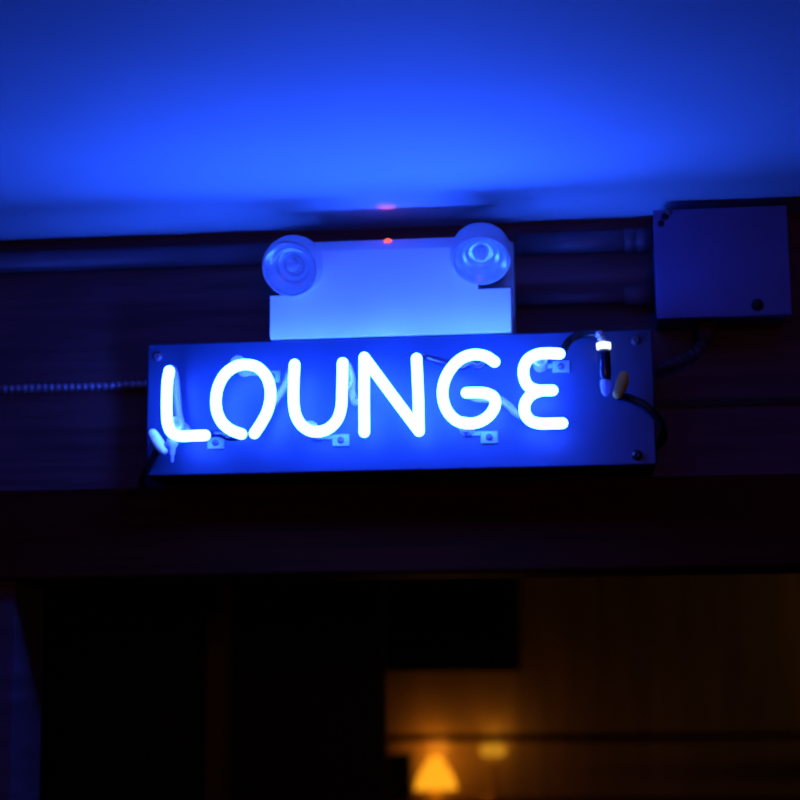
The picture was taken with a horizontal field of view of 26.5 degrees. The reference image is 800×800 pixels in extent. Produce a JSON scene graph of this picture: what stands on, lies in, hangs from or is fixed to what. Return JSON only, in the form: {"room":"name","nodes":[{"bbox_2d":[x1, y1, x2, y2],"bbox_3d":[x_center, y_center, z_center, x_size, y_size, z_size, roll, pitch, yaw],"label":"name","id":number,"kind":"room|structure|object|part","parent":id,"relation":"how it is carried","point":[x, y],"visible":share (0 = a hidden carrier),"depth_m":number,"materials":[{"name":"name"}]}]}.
{"room":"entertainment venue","nodes":[
{"label":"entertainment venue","id":0,"kind":"room"},
{"bbox_2d":[39,580,386,799],"bbox_3d":[-0.614,1.121,3.065,1.190,2.343,0.050,-2,-10,6],"label":"wall partition","id":1,"kind":"structure","parent":0,"point":[123,711],"depth_m":3.11,"materials":[{"name":"black paint"}]},
{"bbox_2d":[0,0,799,241],"bbox_3d":[-0.078,-0.401,1.403,4.800,0.100,6.800,-2,-10,6],"label":"ceiling","id":2,"kind":"structure","parent":0,"point":[119,118],"depth_m":1.74,"materials":[{"name":"paint"}]},
{"bbox_2d":[386,578,520,672],"bbox_3d":[0.063,0.347,3.910,0.410,0.551,0.346,-2,-10,6],"label":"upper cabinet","id":3,"kind":"object","parent":2,"relation":"hanging from","point":[433,625],"visible":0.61,"depth_m":3.73,"materials":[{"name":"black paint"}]},
{"bbox_3d":[-0.053,0.340,3.784,0.201,0.518,0.020,-2,-10,6],"label":"door","id":4,"kind":"part","parent":3,"relation":"part of","materials":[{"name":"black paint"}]},
{"bbox_3d":[0.019,0.535,3.721,0.024,0.024,0.026,-2,-10,6],"label":"knob","id":5,"kind":"part","parent":3,"relation":"part of","materials":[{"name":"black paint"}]},
{"bbox_3d":[0.079,0.533,3.715,0.024,0.024,0.026,-2,-10,6],"label":"knob","id":6,"kind":"part","parent":3,"relation":"part of","materials":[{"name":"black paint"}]},
{"bbox_3d":[0.151,0.335,3.764,0.201,0.518,0.020,-2,-10,6],"label":"door","id":7,"kind":"part","parent":3,"relation":"part of","materials":[{"name":"black paint"}]},
{"bbox_2d":[0,213,799,799],"bbox_3d":[0.021,0.944,2.046,4.600,2.343,0.120,-2,-10,6],"label":"wall","id":8,"kind":"structure","parent":0,"point":[93,325],"depth_m":2.17,"materials":[{"name":"brown wood"}]},
{"bbox_2d":[0,381,146,393],"bbox_3d":[-1.291,0.007,2.267,1.992,0.012,0.012,-2,-10,6],"label":"cable","id":9,"kind":"object","parent":8,"relation":"attached to","point":[125,385],"visible":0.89,"depth_m":2.18,"materials":[{"name":"metal"}]},
{"bbox_2d":[0,243,271,272],"bbox_3d":[-1.218,-0.160,2.280,2.146,0.026,0.026,-2,-10,6],"label":"conduit pipe","id":10,"kind":"object","parent":8,"relation":"attached to","point":[227,254],"visible":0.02,"depth_m":2.18,"materials":[{"name":"metal"}]},
{"bbox_2d":[262,222,516,340],"bbox_3d":[-0.011,-0.137,2.087,0.302,0.128,0.158,-2,-10,6],"label":"emergency light","id":11,"kind":"object","parent":8,"relation":"attached to","point":[464,283],"visible":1,"depth_m":2.06,"materials":[{"name":"white plastic"}]},
{"bbox_3d":[-0.129,-0.163,2.059,0.015,0.018,0.021,-2,-10,6],"label":"bulb","id":12,"kind":"part","parent":11,"relation":"part of","materials":[{"name":"clear glass"}]},
{"bbox_3d":[0.097,-0.176,2.039,0.014,0.020,0.020,-2,-10,6],"label":"bulb","id":13,"kind":"part","parent":11,"relation":"part of","materials":[{"name":"clear glass"}]},
{"bbox_2d":[0,474,799,579],"bbox_3d":[0.006,0.158,2.106,4.600,0.112,0.022,-2,-10,6],"label":"beam","id":14,"kind":"structure","parent":8,"relation":"attached to","point":[712,521],"depth_m":2.10,"materials":[{"name":"brown wood"}]},
{"bbox_2d":[139,329,667,489],"bbox_3d":[-0.002,0.014,2.062,0.642,0.176,0.156,-2,-10,6],"label":"sign","id":15,"kind":"object","parent":8,"relation":"attached to","point":[580,403],"visible":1,"depth_m":2.03,"materials":[{"name":"blue paint"}]},
{"bbox_2d":[515,228,650,254],"bbox_3d":[0.230,-0.199,2.137,0.169,0.029,0.029,-2,-10,6],"label":"conduit pipe","id":16,"kind":"object","parent":8,"relation":"attached to","point":[626,240],"visible":1,"depth_m":2.13,"materials":[{"name":"metal"}]},
{"bbox_2d":[517,285,652,305],"bbox_3d":[0.231,-0.128,2.125,0.169,0.025,0.025,-2,-10,6],"label":"conduit pipe","id":17,"kind":"object","parent":8,"relation":"attached to","point":[631,295],"visible":1,"depth_m":2.12,"materials":[{"name":"grey metal"}]},
{"bbox_2d":[652,205,791,343],"bbox_3d":[0.392,-0.149,2.086,0.160,0.159,0.082,-2,-10,6],"label":"junction box","id":18,"kind":"object","parent":8,"relation":"attached to","point":[713,268],"visible":1,"depth_m":2.05,"materials":[{"name":"metal"}]},
{"bbox_2d":[654,341,706,373],"bbox_3d":[0.341,-0.055,2.077,0.073,0.045,0.015,-2,-10,6],"label":"cable","id":19,"kind":"object","parent":18,"relation":"attached to","point":[697,350],"visible":0.93,"depth_m":2.07,"materials":[{"name":"rubber"}]},
{"bbox_2d":[655,396,799,407],"bbox_3d":[1.303,-0.021,2.011,1.991,0.009,0.004,-2,-10,6],"label":"trim","id":20,"kind":"structure","parent":8,"relation":"attached to","point":[794,399],"depth_m":2.10,"materials":[{"name":"black paint"}]},
{"bbox_2d":[386,573,799,797],"bbox_3d":[0.273,1.349,4.490,4.600,2.343,0.100,-2,-10,6],"label":"wall","id":21,"kind":"structure","parent":0,"point":[676,653],"depth_m":4.50,"materials":[{"name":"brown wood"}]},
{"bbox_2d":[387,732,799,741],"bbox_3d":[0.606,0.865,4.383,1.900,0.018,0.199,-2,-10,6],"label":"rail","id":22,"kind":"object","parent":21,"relation":"attached to","point":[692,735],"visible":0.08,"depth_m":4.30,"materials":[{"name":"brown wood"}]},
{"bbox_3d":[-0.054,2.009,1.001,4.800,0.100,6.800,-2,-10,6],"label":"floor","id":23,"kind":"structure","parent":0,"visible":0},
{"bbox_2d":[205,583,231,799],"bbox_3d":[-0.292,1.055,2.692,0.032,2.343,0.060,-2,-10,6],"label":"trim","id":24,"kind":"structure","parent":23,"relation":"on","point":[219,595],"depth_m":2.76,"materials":[{"name":"brown wood"}]},
{"bbox_2d":[413,797,799,799],"bbox_3d":[0.612,1.744,4.211,1.900,1.467,0.249,-2,-10,6],"label":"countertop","id":25,"kind":"structure","parent":23,"relation":"on","point":[568,798],"depth_m":4.40,"materials":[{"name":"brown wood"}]},
{"bbox_2d":[387,752,413,799],"bbox_3d":[0.000,0.984,4.441,0.070,0.120,0.064,-2,-10,6],"label":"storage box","id":26,"kind":"object","parent":25,"relation":"on","point":[400,766],"visible":0.84,"depth_m":4.41,"materials":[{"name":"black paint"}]},
{"bbox_3d":[0.000,0.928,4.450,0.070,0.008,0.064,-2,-10,6],"label":"lid","id":27,"kind":"part","parent":26,"relation":"part of","materials":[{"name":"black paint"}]},
{"bbox_2d":[415,756,456,799],"bbox_3d":[0.093,0.985,4.431,0.112,0.112,0.112,-2,-10,6],"label":"table lamp","id":28,"kind":"object","parent":25,"relation":"on","point":[435,776],"visible":1,"depth_m":4.40,"materials":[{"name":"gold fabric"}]},
{"bbox_2d":[480,744,505,799],"bbox_3d":[0.243,0.967,4.419,0.066,0.141,0.066,-2,-10,6],"label":"table lamp","id":29,"kind":"object","parent":25,"relation":"on","point":[487,750],"visible":1,"depth_m":4.40,"materials":[{"name":"gold metal"}]},
{"bbox_3d":[0.242,0.913,4.428,0.066,0.030,0.066,-2,-10,6],"label":"lamp shade","id":30,"kind":"part","parent":29,"relation":"part of","materials":[{"name":"brown fabric"}]}
]}

